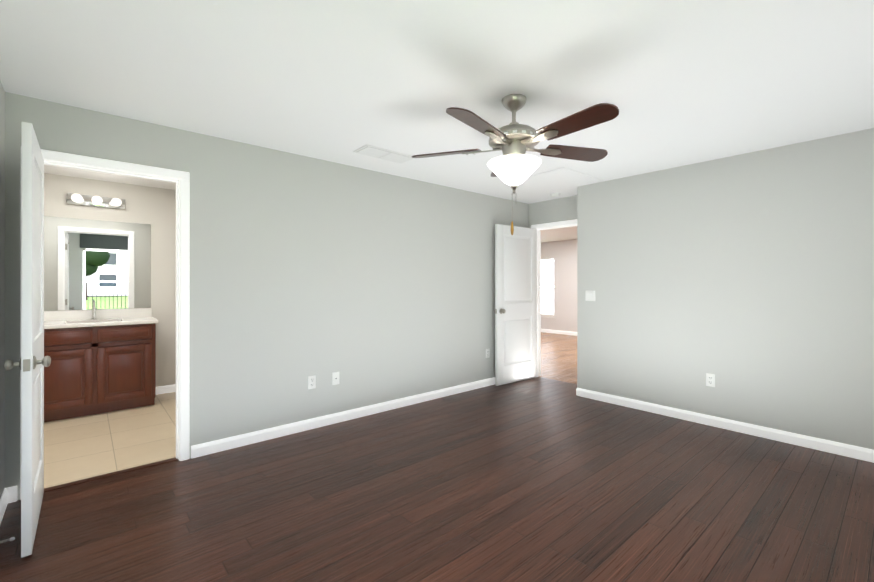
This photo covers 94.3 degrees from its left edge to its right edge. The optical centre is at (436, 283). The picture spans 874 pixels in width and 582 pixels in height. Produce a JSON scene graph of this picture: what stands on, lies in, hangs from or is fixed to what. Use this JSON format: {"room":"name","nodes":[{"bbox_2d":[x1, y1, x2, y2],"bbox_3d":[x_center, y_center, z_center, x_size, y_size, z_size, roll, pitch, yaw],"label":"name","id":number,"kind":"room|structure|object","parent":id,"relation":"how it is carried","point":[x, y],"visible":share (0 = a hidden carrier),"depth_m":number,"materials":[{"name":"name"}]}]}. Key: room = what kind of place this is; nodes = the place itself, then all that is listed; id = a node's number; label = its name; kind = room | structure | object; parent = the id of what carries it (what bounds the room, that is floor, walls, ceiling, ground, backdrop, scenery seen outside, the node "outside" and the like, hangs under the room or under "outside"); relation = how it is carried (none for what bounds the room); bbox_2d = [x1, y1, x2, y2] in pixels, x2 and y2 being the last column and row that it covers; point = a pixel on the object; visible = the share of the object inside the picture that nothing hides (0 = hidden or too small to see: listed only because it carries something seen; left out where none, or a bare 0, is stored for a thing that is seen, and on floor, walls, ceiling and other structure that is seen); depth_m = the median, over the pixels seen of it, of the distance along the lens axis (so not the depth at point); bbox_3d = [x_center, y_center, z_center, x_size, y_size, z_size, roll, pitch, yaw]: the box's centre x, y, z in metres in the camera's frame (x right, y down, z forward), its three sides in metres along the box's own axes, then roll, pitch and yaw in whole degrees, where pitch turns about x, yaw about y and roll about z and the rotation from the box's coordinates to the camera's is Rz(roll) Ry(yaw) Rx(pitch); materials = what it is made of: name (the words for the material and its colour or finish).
{"room":"empty bedroom","nodes":[
{"label":"empty bedroom","id":0,"kind":"room"},
{"bbox_2d":[0,81,4,498],"bbox_3d":[-1.305,0.077,0.875,0.120,2.400,3.840,0,0,-41],"label":"wall","id":1,"kind":"structure","parent":0,"point":[2,288],"depth_m":2.30,"materials":[{"name":"grey paint"}]},
{"bbox_2d":[0,486,15,523],"bbox_3d":[-1.298,1.233,0.980,0.030,0.088,3.690,0,0,-41],"label":"baseboard","id":2,"kind":"structure","parent":1,"relation":"attached to","point":[9,494],"depth_m":2.34,"materials":[{"name":"white wood"}]},
{"bbox_2d":[0,537,14,542],"bbox_3d":[-2.071,1.228,1.931,0.084,0.032,0.032,0,0,-41],"label":"doorstop","id":3,"kind":"object","parent":2,"relation":"attached to","point":[11,539],"visible":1,"depth_m":1.94,"materials":[{"name":"silver metal"}]},
{"bbox_2d":[44,173,175,386],"bbox_3d":[-3.978,0.080,4.157,2.990,2.400,0.120,0,0,-41],"label":"wall","id":4,"kind":"structure","parent":0,"point":[154,208],"depth_m":4.65,"materials":[{"name":"paint"}]},
{"bbox_2d":[67,193,124,208],"bbox_3d":[-3.606,-0.885,4.301,0.480,0.110,0.149,0,0,-41],"label":"vanity light bar","id":5,"kind":"object","parent":4,"relation":"attached to","point":[95,201],"visible":1,"depth_m":4.29,"materials":[{"name":"silver metal"}]},
{"bbox_2d":[44,216,150,310],"bbox_3d":[-3.667,-0.207,4.343,0.985,0.955,0.005,0,0,-41],"label":"bathroom mirror","id":6,"kind":"object","parent":4,"relation":"attached to","point":[102,264],"visible":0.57,"depth_m":4.35,"materials":[{"name":"silver mirror"}]},
{"bbox_2d":[156,384,175,394],"bbox_3d":[-3.104,1.237,4.826,0.510,0.088,0.014,0,0,-41],"label":"baseboard","id":7,"kind":"structure","parent":4,"relation":"attached to","point":[165,389],"depth_m":4.75,"materials":[{"name":"white wood"}]},
{"bbox_2d":[5,92,527,499],"bbox_3d":[-1.151,0.080,3.632,6.570,2.400,0.120,0,0,-41],"label":"wall","id":8,"kind":"structure","parent":0,"point":[371,287],"depth_m":3.50,"materials":[{"name":"grey paint"}]},
{"bbox_2d":[4,122,50,557],"bbox_3d":[-2.158,0.257,2.172,0.159,2.018,0.764,0,0,-41],"label":"bathroom door","id":9,"kind":"structure","parent":8,"relation":"in","point":[32,362],"depth_m":1.90,"materials":[{"name":"white paint"}]},
{"bbox_2d":[20,149,189,499],"bbox_3d":[-2.183,0.231,2.735,0.865,2.095,0.152,0,0,-41],"label":"door frame","id":10,"kind":"structure","parent":8,"relation":"attached to","point":[180,179],"depth_m":2.93,"materials":[{"name":"white wood"}]},
{"bbox_2d":[308,375,315,388],"bbox_3d":[-1.105,0.870,3.586,0.070,0.115,0.009,0,0,-41],"label":"outlet","id":11,"kind":"object","parent":8,"relation":"attached to","point":[311,382],"visible":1,"depth_m":3.58,"materials":[{"name":"white plastic"}]},
{"bbox_2d":[332,372,338,384],"bbox_3d":[-0.931,0.870,3.737,0.070,0.115,0.008,0,0,-41],"label":"outlet","id":12,"kind":"object","parent":8,"relation":"attached to","point":[335,378],"visible":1,"depth_m":3.73,"materials":[{"name":"white plastic"}]},
{"bbox_2d":[191,377,494,458],"bbox_3d":[-0.256,1.236,4.310,4.087,0.088,0.030,0,0,-41],"label":"baseboard","id":13,"kind":"structure","parent":8,"relation":"attached to","point":[224,444],"depth_m":3.65,"materials":[{"name":"white wood"}]},
{"bbox_2d":[486,348,489,357],"bbox_3d":[0.639,0.871,5.101,0.070,0.115,0.009,0,0,-41],"label":"outlet","id":14,"kind":"object","parent":8,"relation":"attached to","point":[487,353],"visible":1,"depth_m":5.10,"materials":[{"name":"white plastic"}]},
{"bbox_2d":[0,332,873,581],"bbox_3d":[0.652,1.356,5.039,11.140,0.150,7.560,0,0,-41],"label":"floor","id":15,"kind":"structure","parent":0,"point":[538,479],"depth_m":2.38,"materials":[{"name":"brown wood"}]},
{"bbox_2d":[44,300,157,421],"bbox_3d":[-3.480,0.725,4.124,1.004,1.110,0.575,0,0,-41],"label":"bathroom vanity","id":16,"kind":"object","parent":15,"relation":"on","point":[103,360],"visible":0.75,"depth_m":3.98,"materials":[{"name":"brown wood"}]},
{"bbox_2d":[91,300,96,319],"bbox_3d":[-3.590,0.273,4.245,0.056,0.204,0.158,0,0,-41],"label":"faucet","id":17,"kind":"object","parent":16,"relation":"on","point":[93,312],"depth_m":4.26,"materials":[{"name":"silver metal"}]},
{"bbox_2d":[44,457,178,491],"bbox_3d":[-2.175,1.276,2.725,0.775,0.006,0.055,0,0,-41],"label":"threshold","id":18,"kind":"object","parent":15,"relation":"on","point":[106,475],"visible":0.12,"depth_m":2.70,"materials":[{"name":"brown wood"}]},
{"bbox_2d":[0,0,873,242],"bbox_3d":[0.652,-1.179,5.042,11.140,0.120,7.560,0,0,-41],"label":"ceiling","id":19,"kind":"structure","parent":0,"point":[677,83],"depth_m":2.16,"materials":[{"name":"white paint"}]},
{"bbox_2d":[353,144,413,162],"bbox_3d":[-0.448,-1.113,3.503,0.500,0.014,0.230,0,0,-41],"label":"ceiling vent","id":20,"kind":"object","parent":19,"relation":"in","point":[380,153],"visible":0.96,"depth_m":3.47,"materials":[{"name":"white metal"}]},
{"bbox_2d":[412,94,618,234],"bbox_3d":[0.481,-0.709,2.422,1.266,0.826,1.245,0,0,-41],"label":"fan","id":21,"kind":"object","parent":19,"relation":"hanging from","point":[514,166],"visible":1,"depth_m":2.36,"materials":[{"name":"brown wood"}]},
{"bbox_2d":[550,193,560,196],"bbox_3d":[1.475,-1.101,5.041,0.124,0.037,0.124,0,0,-41],"label":"smoke detector","id":22,"kind":"object","parent":19,"relation":"attached to","point":[555,194],"visible":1,"depth_m":5.00,"materials":[{"name":"white plastic"}]},
{"bbox_2d":[525,167,602,189],"bbox_3d":[1.326,-1.114,4.342,0.760,0.011,0.560,0,0,-41],"label":"attic access panel","id":23,"kind":"object","parent":19,"relation":"attached to","point":[561,178],"visible":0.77,"depth_m":4.30,"materials":[{"name":"white paint"}]},
{"bbox_2d":[528,195,576,227],"bbox_3d":[1.642,0.081,5.334,0.120,2.400,0.975,0,0,-41],"label":"wall","id":24,"kind":"structure","parent":0,"point":[555,210],"depth_m":5.37,"materials":[{"name":"grey paint"}]},
{"bbox_2d":[494,224,536,385],"bbox_3d":[1.051,0.260,5.313,0.800,2.018,0.159,0,0,-38],"label":"entry door","id":25,"kind":"structure","parent":24,"relation":"in","point":[515,310],"depth_m":5.27,"materials":[{"name":"white paint"}]},
{"bbox_2d":[531,219,576,376],"bbox_3d":[1.655,0.234,5.319,0.152,2.095,0.915,0,0,-41],"label":"door frame","id":26,"kind":"structure","parent":24,"relation":"attached to","point":[556,225],"depth_m":5.61,"materials":[{"name":"white wood"}]},
{"bbox_2d":[541,239,576,331],"bbox_3d":[4.248,0.085,9.304,0.120,2.400,5.840,0,0,-41],"label":"wall","id":27,"kind":"structure","parent":0,"point":[563,254],"depth_m":10.36,"materials":[{"name":"paint"}]},
{"bbox_2d":[541,259,555,317],"bbox_3d":[2.832,0.114,10.902,0.140,1.555,0.880,0,0,-41],"label":"window","id":28,"kind":"structure","parent":27,"relation":"in","point":[547,315],"depth_m":10.76,"materials":[{"name":"white"}]},
{"bbox_2d":[541,329,576,335],"bbox_3d":[4.197,1.241,9.258,0.014,0.088,5.600,0,0,-41],"label":"baseboard","id":29,"kind":"structure","parent":27,"relation":"attached to","point":[559,332],"depth_m":10.45,"materials":[{"name":"white wood"}]},
{"bbox_2d":[577,128,873,449],"bbox_3d":[2.751,0.080,3.754,0.520,2.400,2.865,0,0,-41],"label":"wall","id":30,"kind":"structure","parent":0,"point":[747,279],"depth_m":3.49,"materials":[{"name":"grey paint"}]},
{"bbox_2d":[585,290,594,300],"bbox_3d":[1.715,0.131,4.539,0.014,0.115,0.115,0,0,-41],"label":"light switch","id":31,"kind":"object","parent":30,"relation":"attached to","point":[589,295],"visible":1,"depth_m":4.54,"materials":[{"name":"white plastic"}]},
{"bbox_2d":[706,373,714,386],"bbox_3d":[2.474,0.870,3.668,0.009,0.115,0.070,0,0,-41],"label":"outlet","id":32,"kind":"object","parent":30,"relation":"attached to","point":[710,379],"visible":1,"depth_m":3.67,"materials":[{"name":"white plastic"}]},
{"bbox_2d":[576,388,873,462],"bbox_3d":[2.496,1.236,3.639,0.014,0.088,2.729,0,0,-41],"label":"baseboard","id":33,"kind":"structure","parent":30,"relation":"attached to","point":[856,452],"depth_m":3.49,"materials":[{"name":"white wood"}]},
{"label":"outside","id":34,"kind":"structure","parent":0,"visible":0},
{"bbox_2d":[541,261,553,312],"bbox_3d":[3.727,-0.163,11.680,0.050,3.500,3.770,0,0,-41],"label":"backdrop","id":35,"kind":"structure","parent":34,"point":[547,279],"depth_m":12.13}
]}

